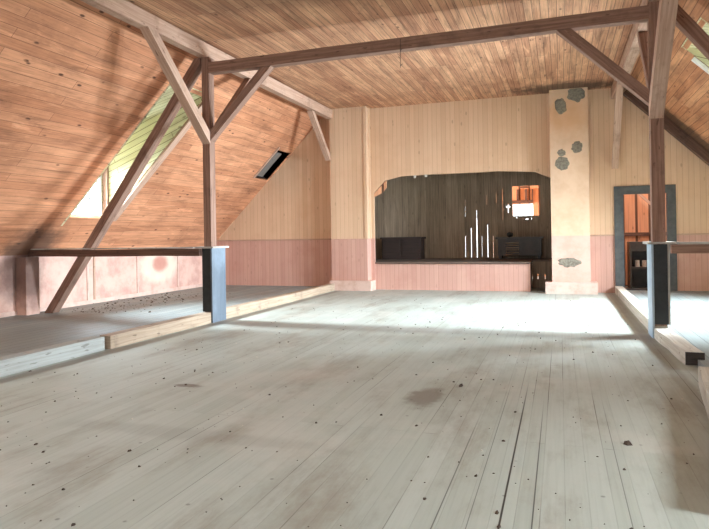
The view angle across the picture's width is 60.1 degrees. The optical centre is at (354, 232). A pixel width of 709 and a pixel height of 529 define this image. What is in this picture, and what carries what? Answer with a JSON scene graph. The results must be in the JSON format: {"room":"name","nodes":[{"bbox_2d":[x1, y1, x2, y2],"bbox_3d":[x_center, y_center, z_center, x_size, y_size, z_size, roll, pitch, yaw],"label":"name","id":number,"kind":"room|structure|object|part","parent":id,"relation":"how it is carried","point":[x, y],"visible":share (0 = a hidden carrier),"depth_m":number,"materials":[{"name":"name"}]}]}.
{"room":"attic dance hall","nodes":[
{"label":"attic dance hall","id":0,"kind":"room"},
{"bbox_2d":[0,248,202,312],"bbox_3d":[-6.142,0.901,7.550,0.080,1.140,16.400,-1,0,19],"label":"wall","id":1,"kind":"structure","parent":0,"point":[117,275],"depth_m":11.71,"materials":[{"name":"pink paint"}]},
{"bbox_2d":[86,263,88,299],"bbox_3d":[-4.873,0.797,11.185,0.022,0.870,0.036,-1,0,19],"label":"trim","id":2,"kind":"structure","parent":1,"relation":"attached to","point":[87,266],"depth_m":11.17,"materials":[{"name":"pink wood"}]},
{"bbox_2d":[93,257,95,298],"bbox_3d":[-4.819,0.796,11.347,0.022,0.870,0.036,-1,0,19],"label":"trim","id":3,"kind":"structure","parent":1,"relation":"attached to","point":[94,279],"depth_m":11.33,"materials":[{"name":"beige wood"}]},
{"bbox_2d":[0,284,202,317],"bbox_3d":[-6.107,1.275,7.471,0.025,0.070,16.270,-1,0,19],"label":"baseboard","id":4,"kind":"structure","parent":1,"relation":"attached to","point":[12,313],"depth_m":11.77,"materials":[{"name":"pink wood"}]},
{"bbox_2d":[136,256,138,292],"bbox_3d":[-4.431,0.793,12.503,0.022,0.870,0.036,-1,0,19],"label":"trim","id":5,"kind":"structure","parent":1,"relation":"attached to","point":[136,256],"depth_m":12.49,"materials":[{"name":"pink wood"}]},
{"bbox_2d":[177,256,178,286],"bbox_3d":[-3.985,0.790,13.830,0.022,0.870,0.036,-1,0,19],"label":"trim","id":6,"kind":"structure","parent":1,"relation":"attached to","point":[177,256],"depth_m":13.82,"materials":[{"name":"pink wood"}]},
{"bbox_2d":[109,97,201,201],"bbox_3d":[-3.479,-1.228,10.624,2.160,2.190,0.040,-1,0,19],"label":"wall","id":7,"kind":"structure","parent":0,"point":[120,165],"depth_m":10.69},
{"bbox_2d":[102,166,108,212],"bbox_3d":[-4.427,-0.979,10.898,0.100,1.424,0.048,-1,0,19],"label":"stud","id":8,"kind":"object","parent":7,"relation":"attached to","point":[105,176],"visible":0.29,"depth_m":10.88,"materials":[{"name":"brown wood"}]},
{"bbox_2d":[0,285,315,356],"bbox_3d":[-4.582,1.364,6.975,3.230,0.160,16.300,-1,0,19],"label":"floor","id":9,"kind":"structure","parent":0,"point":[18,333],"depth_m":9.39,"materials":[{"name":"grey wood"}]},
{"bbox_2d":[16,257,39,315],"bbox_3d":[-5.230,0.846,9.807,0.206,0.915,0.260,-1,0,19],"label":"pier","id":10,"kind":"object","parent":9,"relation":"on","point":[27,268],"visible":1,"depth_m":9.71,"materials":[{"name":"pink paint"}]},
{"bbox_2d":[28,247,201,256],"bbox_3d":[-3.770,0.299,9.454,3.205,0.133,0.092,-1,0,19],"label":"railing","id":11,"kind":"object","parent":10,"relation":"on","point":[152,251],"visible":1,"depth_m":9.38,"materials":[{"name":"brown wood"}]},
{"bbox_2d":[45,58,201,312],"bbox_3d":[-3.626,-0.636,9.530,2.971,3.822,0.149,-1,0,19],"label":"strut","id":12,"kind":"object","parent":9,"relation":"on","point":[194,71],"visible":0.88,"depth_m":9.46,"materials":[{"name":"brown wood"}]},
{"bbox_2d":[72,292,196,312],"bbox_3d":[-3.952,1.278,11.580,2.750,0.020,3.405,-1,0,19],"label":"dirt","id":13,"kind":"object","parent":9,"relation":"on","point":[191,292],"visible":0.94,"depth_m":11.32,"materials":[{"name":"brown soil"}]},
{"bbox_2d":[0,0,321,255],"bbox_3d":[-4.725,-1.221,7.017,3.256,3.256,16.300,-1,0,19],"label":"ceiling","id":14,"kind":"structure","parent":0,"point":[77,79],"depth_m":9.05,"materials":[{"name":"brown wood"}]},
{"bbox_2d":[61,84,169,225],"bbox_3d":[-3.792,-1.225,9.693,2.160,2.190,0.040,-1,0,19],"label":"window frame","id":15,"kind":"structure","parent":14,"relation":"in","point":[151,108],"depth_m":9.71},
{"bbox_2d":[114,102,201,220],"bbox_3d":[-3.396,-1.247,10.663,2.044,2.044,0.150,-1,0,19],"label":"rafter","id":16,"kind":"object","parent":14,"relation":"attached to","point":[187,125],"visible":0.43,"depth_m":10.66,"materials":[{"name":"brown wood"}]},
{"bbox_2d":[253,147,286,178],"bbox_3d":[-1.989,-1.662,14.227,0.888,0.831,0.725,-1,0,19],"label":"roof hatch","id":17,"kind":"object","parent":14,"relation":"attached to","point":[277,155],"visible":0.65,"depth_m":14.30,"materials":[{"name":"black paint"}]},
{"bbox_2d":[144,85,201,119],"bbox_3d":[-3.667,-2.028,10.167,2.240,0.646,1.030,-1,0,19],"label":"ceiling","id":18,"kind":"structure","parent":0,"point":[163,101],"depth_m":10.15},
{"bbox_2d":[0,290,708,528],"bbox_3d":[-0.141,1.319,5.483,6.140,0.100,16.300,-1,0,19],"label":"floor","id":19,"kind":"structure","parent":0,"point":[367,460],"depth_m":4.01,"materials":[{"name":"beige wood"}]},
{"bbox_2d":[0,336,104,376],"bbox_3d":[-4.097,1.249,3.288,0.177,0.156,7.620,-1,0,19],"label":"sill","id":20,"kind":"structure","parent":19,"relation":"on","point":[39,357],"depth_m":6.15,"materials":[{"name":"white wood"}]},
{"bbox_2d":[195,57,228,322],"bbox_3d":[-2.134,-0.631,9.133,0.300,3.885,0.460,-1,0,19],"label":"timber post","id":21,"kind":"object","parent":19,"relation":"on","point":[213,256],"visible":0.96,"depth_m":8.97,"materials":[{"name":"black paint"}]},
{"bbox_2d":[139,26,209,143],"bbox_3d":[-2.399,-1.934,8.301,0.130,1.275,1.399,-1,0,19],"label":"knee brace","id":22,"kind":"object","parent":21,"relation":"attached to","point":[151,35],"visible":1,"depth_m":8.24,"materials":[{"name":"brown wood"}]},
{"bbox_2d":[80,0,332,118],"bbox_3d":[-3.111,-2.667,6.329,0.130,0.200,16.030,-1,0,19],"label":"purlin","id":23,"kind":"object","parent":21,"relation":"on","point":[123,10],"visible":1,"depth_m":8.49,"materials":[{"name":"brown wood"}]},
{"bbox_3d":[-2.103,0.689,9.120,0.145,0.925,0.352,-1,0,19],"label":"casing","id":24,"kind":"part","parent":21,"relation":"part of","materials":[{"name":"black paint"}]},
{"bbox_3d":[-2.020,0.767,9.098,0.023,1.085,0.380,-1,0,19],"label":"panel","id":25,"kind":"part","parent":21,"relation":"part of","materials":[{"name":"blue paint"}]},
{"bbox_2d":[215,78,250,141],"bbox_3d":[-1.935,-1.944,9.730,0.110,1.261,1.322,-1,0,19],"label":"knee brace","id":26,"kind":"object","parent":21,"relation":"attached to","point":[244,83],"visible":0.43,"depth_m":9.89,"materials":[{"name":"brown wood"}]},
{"bbox_2d":[210,66,273,141],"bbox_3d":[-1.626,-1.850,8.854,0.998,0.998,0.120,-1,0,19],"label":"knee brace","id":27,"kind":"object","parent":21,"relation":"attached to","point":[262,73],"visible":1,"depth_m":8.82,"materials":[{"name":"brown wood"}]},
{"bbox_2d":[208,5,648,74],"bbox_3d":[0.659,-2.487,8.086,5.849,0.205,0.150,-1,0,19],"label":"tie beam","id":28,"kind":"structure","parent":21,"relation":"attached to","point":[640,14],"depth_m":7.88,"materials":[{"name":"brown wood"}]},
{"bbox_2d":[400,39,401,67],"bbox_3d":[0.596,-2.346,8.004,0.064,0.380,0.011,-1,0,19],"label":"hanging wire","id":29,"kind":"object","parent":28,"relation":"hanging from","point":[400,39],"visible":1,"depth_m":8.00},
{"bbox_2d":[0,296,694,528],"bbox_3d":[0.385,1.260,6.976,5.434,0.009,10.487,-1,0,19],"label":"crumbs","id":30,"kind":"object","parent":19,"relation":"on","point":[424,498],"visible":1,"depth_m":3.74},
{"bbox_2d":[329,106,375,290],"bbox_3d":[-0.071,-0.762,13.851,0.970,4.110,0.379,-1,0,19],"label":"pillar","id":31,"kind":"structure","parent":19,"relation":"on","point":[350,168],"depth_m":13.77,"materials":[{"name":"beige wood"}]},
{"bbox_2d":[307,111,329,160],"bbox_3d":[-0.780,-2.111,13.426,0.120,0.941,1.032,-1,0,19],"label":"knee brace","id":32,"kind":"object","parent":31,"relation":"attached to","point":[314,121],"visible":1,"depth_m":13.41,"materials":[{"name":"brown wood"}]},
{"bbox_2d":[545,87,597,293],"bbox_3d":[4.341,-0.838,12.369,0.980,4.110,0.379,-1,0,19],"label":"pillar","id":33,"kind":"structure","parent":19,"relation":"on","point":[568,108],"depth_m":12.28,"materials":[{"name":"beige paint"}]},
{"bbox_2d":[623,440,631,445],"bbox_3d":[1.594,1.224,3.581,0.046,0.022,0.049,-1,0,-10],"label":"scrap","id":34,"kind":"object","parent":19,"relation":"on","point":[628,443],"visible":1,"depth_m":3.56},
{"bbox_2d":[643,1,676,337],"bbox_3d":[3.572,-0.728,7.217,0.300,3.885,0.460,-1,0,19],"label":"timber post","id":35,"kind":"object","parent":19,"relation":"on","point":[658,248],"visible":0.9,"depth_m":7.06,"materials":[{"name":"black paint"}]},
{"bbox_2d":[556,29,649,105],"bbox_3d":[2.952,-1.970,7.316,1.016,0.981,0.130,-1,0,19],"label":"knee brace","id":36,"kind":"object","parent":35,"relation":"attached to","point":[570,36],"visible":0.86,"depth_m":7.25,"materials":[{"name":"brown wood"}]},
{"bbox_2d":[611,0,658,98],"bbox_3d":[2.616,-2.764,4.537,0.150,0.200,16.280,-1,0,19],"label":"purlin","id":37,"kind":"object","parent":35,"relation":"on","point":[631,52],"visible":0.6,"depth_m":9.09,"materials":[{"name":"brown wood"}]},
{"bbox_2d":[637,31,647,87],"bbox_3d":[3.700,-2.085,7.730,0.110,1.171,1.119,-1,0,19],"label":"knee brace","id":38,"kind":"object","parent":35,"relation":"attached to","point":[642,36],"visible":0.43,"depth_m":7.84,"materials":[{"name":"brown wood"}]},
{"bbox_3d":[3.503,0.673,7.243,0.023,1.085,0.380,-1,0,19],"label":"panel","id":39,"kind":"part","parent":35,"relation":"part of","materials":[{"name":"blue paint"}]},
{"bbox_3d":[3.579,0.592,7.211,0.145,0.925,0.352,-1,0,19],"label":"casing","id":40,"kind":"part","parent":35,"relation":"part of","materials":[{"name":"black paint"}]},
{"bbox_2d":[649,0,677,118],"bbox_3d":[3.241,-1.993,6.389,0.150,1.348,1.432,-1,0,19],"label":"knee brace","id":41,"kind":"object","parent":35,"relation":"attached to","point":[667,11],"visible":1,"depth_m":6.53,"materials":[{"name":"weathered brown timber"}]},
{"bbox_2d":[670,242,708,252],"bbox_3d":[5.104,0.144,6.471,3.170,0.128,0.097,-1,0,19],"label":"railing","id":42,"kind":"object","parent":35,"relation":"attached to","point":[680,247],"visible":1,"depth_m":6.88,"materials":[{"name":"brown wood"}]},
{"bbox_2d":[654,328,704,365],"bbox_3d":[3.318,1.154,6.310,0.160,0.127,1.491,-1,0,16],"label":"sill","id":43,"kind":"structure","parent":19,"relation":"on","point":[688,354],"depth_m":6.02,"materials":[{"name":"beige wood"}]},
{"bbox_2d":[698,366,708,418],"bbox_3d":[2.274,1.148,3.733,0.174,0.155,2.542,-1,0,26],"label":"sill","id":44,"kind":"structure","parent":19,"relation":"on","point":[703,372],"depth_m":4.46,"materials":[{"name":"beige wood"}]},
{"bbox_2d":[127,0,641,108],"bbox_3d":[-0.217,-2.875,5.499,6.420,0.070,16.300,-1,0,19],"label":"ceiling","id":45,"kind":"structure","parent":0,"point":[533,65],"depth_m":9.19,"materials":[{"name":"brown wood"}]},
{"bbox_2d":[216,88,708,292],"bbox_3d":[2.421,-0.799,13.247,12.580,4.200,0.060,-1,0,19],"label":"wall","id":46,"kind":"structure","parent":0,"point":[509,134],"depth_m":13.26,"materials":[{"name":"beige wood"}]},
{"bbox_2d":[100,283,334,348],"bbox_3d":[-1.630,1.232,10.508,0.157,0.155,7.520,-1,0,19],"label":"sill","id":47,"kind":"structure","parent":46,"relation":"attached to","point":[141,333],"depth_m":8.51,"materials":[{"name":"beige wood"}]},
{"bbox_2d":[217,238,330,240],"bbox_3d":[-1.952,0.169,14.675,3.150,0.032,0.023,-1,0,19],"label":"trim","id":48,"kind":"structure","parent":46,"relation":"attached to","point":[327,238],"depth_m":14.67,"materials":[{"name":"beige wood"}]},
{"bbox_2d":[374,181,386,196],"bbox_3d":[0.585,-0.998,13.863,0.285,0.360,0.050,-1,0,19],"label":"bracket","id":49,"kind":"object","parent":46,"relation":"attached to","point":[383,187],"visible":1,"depth_m":13.83,"materials":[{"name":"brown wood"}]},
{"bbox_2d":[612,84,622,168],"bbox_3d":[4.992,-1.981,11.633,0.120,1.396,1.354,-1,0,19],"label":"knee brace","id":50,"kind":"object","parent":46,"relation":"attached to","point":[619,88],"visible":0.86,"depth_m":11.59,"materials":[{"name":"brown wood"}]},
{"bbox_2d":[615,286,667,329],"bbox_3d":[4.399,1.137,9.633,0.146,0.148,5.440,-1,0,19],"label":"sill","id":51,"kind":"structure","parent":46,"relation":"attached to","point":[635,306],"depth_m":9.26,"materials":[{"name":"beige wood"}]},
{"bbox_2d":[614,184,677,290],"bbox_3d":[5.752,0.129,12.141,1.110,2.130,0.160,-1,0,19],"label":"door frame","id":52,"kind":"structure","parent":46,"relation":"in","point":[670,189],"depth_m":12.14,"materials":[{"name":"grey wood"}]},
{"bbox_2d":[677,233,708,234],"bbox_3d":[7.280,0.012,11.574,2.130,0.032,0.023,-1,0,19],"label":"trim","id":53,"kind":"structure","parent":46,"relation":"attached to","point":[681,233],"depth_m":11.81,"materials":[{"name":"beige wood"}]},
{"bbox_2d":[375,171,551,261],"bbox_3d":[2.684,-0.657,15.248,5.800,2.780,0.020,-1,0,19],"label":"wall","id":54,"kind":"structure","parent":0,"point":[444,209],"depth_m":15.26,"materials":[{"name":"brown wood"}]},
{"bbox_2d":[376,276,647,291],"bbox_3d":[4.318,1.276,15.146,11.500,0.100,4.740,-1,0,19],"label":"floor","id":55,"kind":"structure","parent":0,"point":[533,289],"depth_m":13.33,"materials":[{"name":"wood"}]},
{"bbox_2d":[375,258,551,291],"bbox_3d":[2.389,0.945,14.282,4.785,0.620,1.995,-1,0,19],"label":"stage","id":56,"kind":"object","parent":55,"relation":"on","point":[456,274],"visible":0.85,"depth_m":13.45,"materials":[{"name":"pink wood"}]},
{"bbox_2d":[380,237,425,258],"bbox_3d":[1.227,0.382,15.381,1.060,0.550,0.500,-1,0,19],"label":"chest","id":57,"kind":"object","parent":56,"relation":"on","point":[392,247],"visible":0.98,"depth_m":15.17,"materials":[{"name":"black wood"}]},
{"bbox_3d":[1.223,0.132,15.381,1.060,0.050,0.500,-1,0,19],"label":"lid","id":58,"kind":"part","parent":57,"relation":"part of","materials":[{"name":"black wood"}]},
{"bbox_2d":[495,237,543,258],"bbox_3d":[3.909,0.353,14.480,1.080,0.515,0.500,-1,0,19],"label":"base cabinet","id":59,"kind":"object","parent":56,"relation":"on","point":[507,246],"visible":0.98,"depth_m":14.29,"materials":[{"name":"black wood"}]},
{"bbox_3d":[4.074,0.352,14.216,0.380,0.350,0.016,-1,0,19],"label":"door panel","id":60,"kind":"part","parent":59,"relation":"part of","materials":[{"name":"black wood"}]},
{"bbox_3d":[3.821,0.939,13.322,0.050,0.580,0.905,-1,0,19],"label":"return panel","id":61,"kind":"part","parent":56,"relation":"part of","materials":[{"name":"brown wood"}]},
{"bbox_3d":[4.327,0.930,13.645,0.705,0.583,0.020,-1,0,19],"label":"step well panel","id":62,"kind":"part","parent":56,"relation":"part of","materials":[{"name":"brown wood"}]},
{"bbox_2d":[627,241,648,287],"bbox_3d":[6.237,0.690,13.256,0.560,1.000,0.500,-1,0,19],"label":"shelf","id":63,"kind":"object","parent":55,"relation":"on","point":[637,276],"visible":0.55,"depth_m":13.46,"materials":[{"name":"black wood"}]},
{"bbox_2d":[635,260,639,266],"bbox_3d":[6.090,0.660,13.199,0.098,0.140,0.100,-1,0,19],"label":"tin","id":64,"kind":"object","parent":63,"relation":"in","point":[637,263],"visible":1,"depth_m":13.16,"materials":[{"name":"paint"}]},
{"bbox_2d":[642,260,646,266],"bbox_3d":[6.223,0.658,13.155,0.098,0.140,0.100,-1,0,19],"label":"tin","id":65,"kind":"object","parent":63,"relation":"in","point":[644,262],"visible":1,"depth_m":13.12,"materials":[{"name":"paint"}]},
{"bbox_3d":[6.660,0.334,13.482,0.070,1.700,0.080,-1,0,19],"label":"stud","id":66,"kind":"object","parent":55,"relation":"on","visible":0},
{"bbox_2d":[638,194,649,204],"bbox_3d":[6.452,-0.703,13.497,0.495,0.495,0.060,-1,0,19],"label":"loose timber","id":67,"kind":"object","parent":66,"relation":"attached to","point":[640,195],"visible":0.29,"depth_m":13.49,"materials":[{"name":"brown wood"}]},
{"bbox_2d":[502,185,545,275],"bbox_3d":[5.021,-0.528,17.332,11.500,3.700,0.060,-1,0,19],"label":"wall","id":68,"kind":"structure","parent":0,"point":[536,189],"depth_m":17.31,"materials":[{"name":"orange wood"}]},
{"bbox_2d":[512,200,532,202],"bbox_3d":[4.685,-0.883,17.386,0.740,0.080,0.050,-1,0,19],"label":"trim","id":69,"kind":"structure","parent":68,"relation":"attached to","point":[514,201],"depth_m":17.33,"materials":[{"name":"brown wood"}]},
{"bbox_2d":[623,193,665,285],"bbox_3d":[7.463,-0.579,13.342,4.330,3.700,0.050,-1,0,19],"label":"wall","id":70,"kind":"structure","parent":0,"point":[637,218],"depth_m":13.71,"materials":[{"name":"orange wood"}]},
{"bbox_2d":[624,232,650,235],"bbox_3d":[7.184,0.015,13.379,3.700,0.080,0.060,-1,0,19],"label":"rail","id":71,"kind":"object","parent":70,"relation":"attached to","point":[632,233],"depth_m":13.64,"materials":[{"name":"brown wood"}]},
{"bbox_2d":[628,290,708,366],"bbox_3d":[4.290,1.214,3.995,3.210,0.160,16.300,-1,0,19],"label":"floor","id":72,"kind":"structure","parent":0,"point":[689,309],"depth_m":8.46,"materials":[{"name":"white wood"}]},
{"bbox_2d":[675,4,708,59],"bbox_3d":[5.028,-0.784,6.622,3.030,3.822,0.140,-1,0,19],"label":"strut","id":73,"kind":"object","parent":72,"relation":"on","point":[698,37],"visible":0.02,"depth_m":6.96,"materials":[{"name":"brown wood"}]},
{"bbox_2d":[631,0,708,150],"bbox_3d":[4.341,-1.375,3.971,3.256,3.256,16.300,-1,0,19],"label":"ceiling","id":74,"kind":"structure","parent":0,"point":[687,96],"depth_m":9.66,"materials":[{"name":"brown wood"}]},
{"bbox_2d":[623,89,708,165],"bbox_3d":[6.707,-1.394,11.584,2.963,2.963,0.160,-1,0,19],"label":"rafter","id":75,"kind":"object","parent":74,"relation":"attached to","point":[670,127],"visible":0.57,"depth_m":11.69,"materials":[{"name":"brown wood"}]},
{"bbox_2d":[691,57,708,73],"bbox_3d":[5.614,-1.397,8.080,2.047,2.047,0.090,-1,0,19],"label":"rafter","id":76,"kind":"object","parent":74,"relation":"attached to","point":[695,60],"visible":1,"depth_m":8.35,"materials":[{"name":"white paint"}]},
{"bbox_2d":[681,17,708,47],"bbox_3d":[5.428,-2.286,7.481,2.360,0.677,1.230,-1,0,19],"label":"ceiling","id":77,"kind":"structure","parent":0,"point":[705,28],"depth_m":7.62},
{"bbox_2d":[683,47,708,66],"bbox_3d":[5.611,-1.441,8.045,2.280,2.310,0.040,-1,0,19],"label":"wall","id":78,"kind":"structure","parent":0,"point":[694,51],"depth_m":8.33,"materials":[{"name":"yellow wood"}]},
{"bbox_3d":[-4.660,-0.946,10.503,0.050,1.584,1.030,-1,0,19],"label":"wall","id":79,"kind":"structure","parent":0,"visible":0},
{"bbox_2d":[75,175,101,214],"bbox_3d":[-4.659,-0.719,10.493,0.060,0.950,0.870,-1,0,19],"label":"window","id":80,"kind":"structure","parent":79,"relation":"in","point":[99,181],"depth_m":10.85,"materials":[{"name":"white paint"}]},
{"bbox_3d":[-4.659,-0.719,10.493,0.060,0.950,0.870,-1,0,19],"label":"frame","id":81,"kind":"part","parent":80,"relation":"part of","materials":[{"name":"white paint"}]}
]}

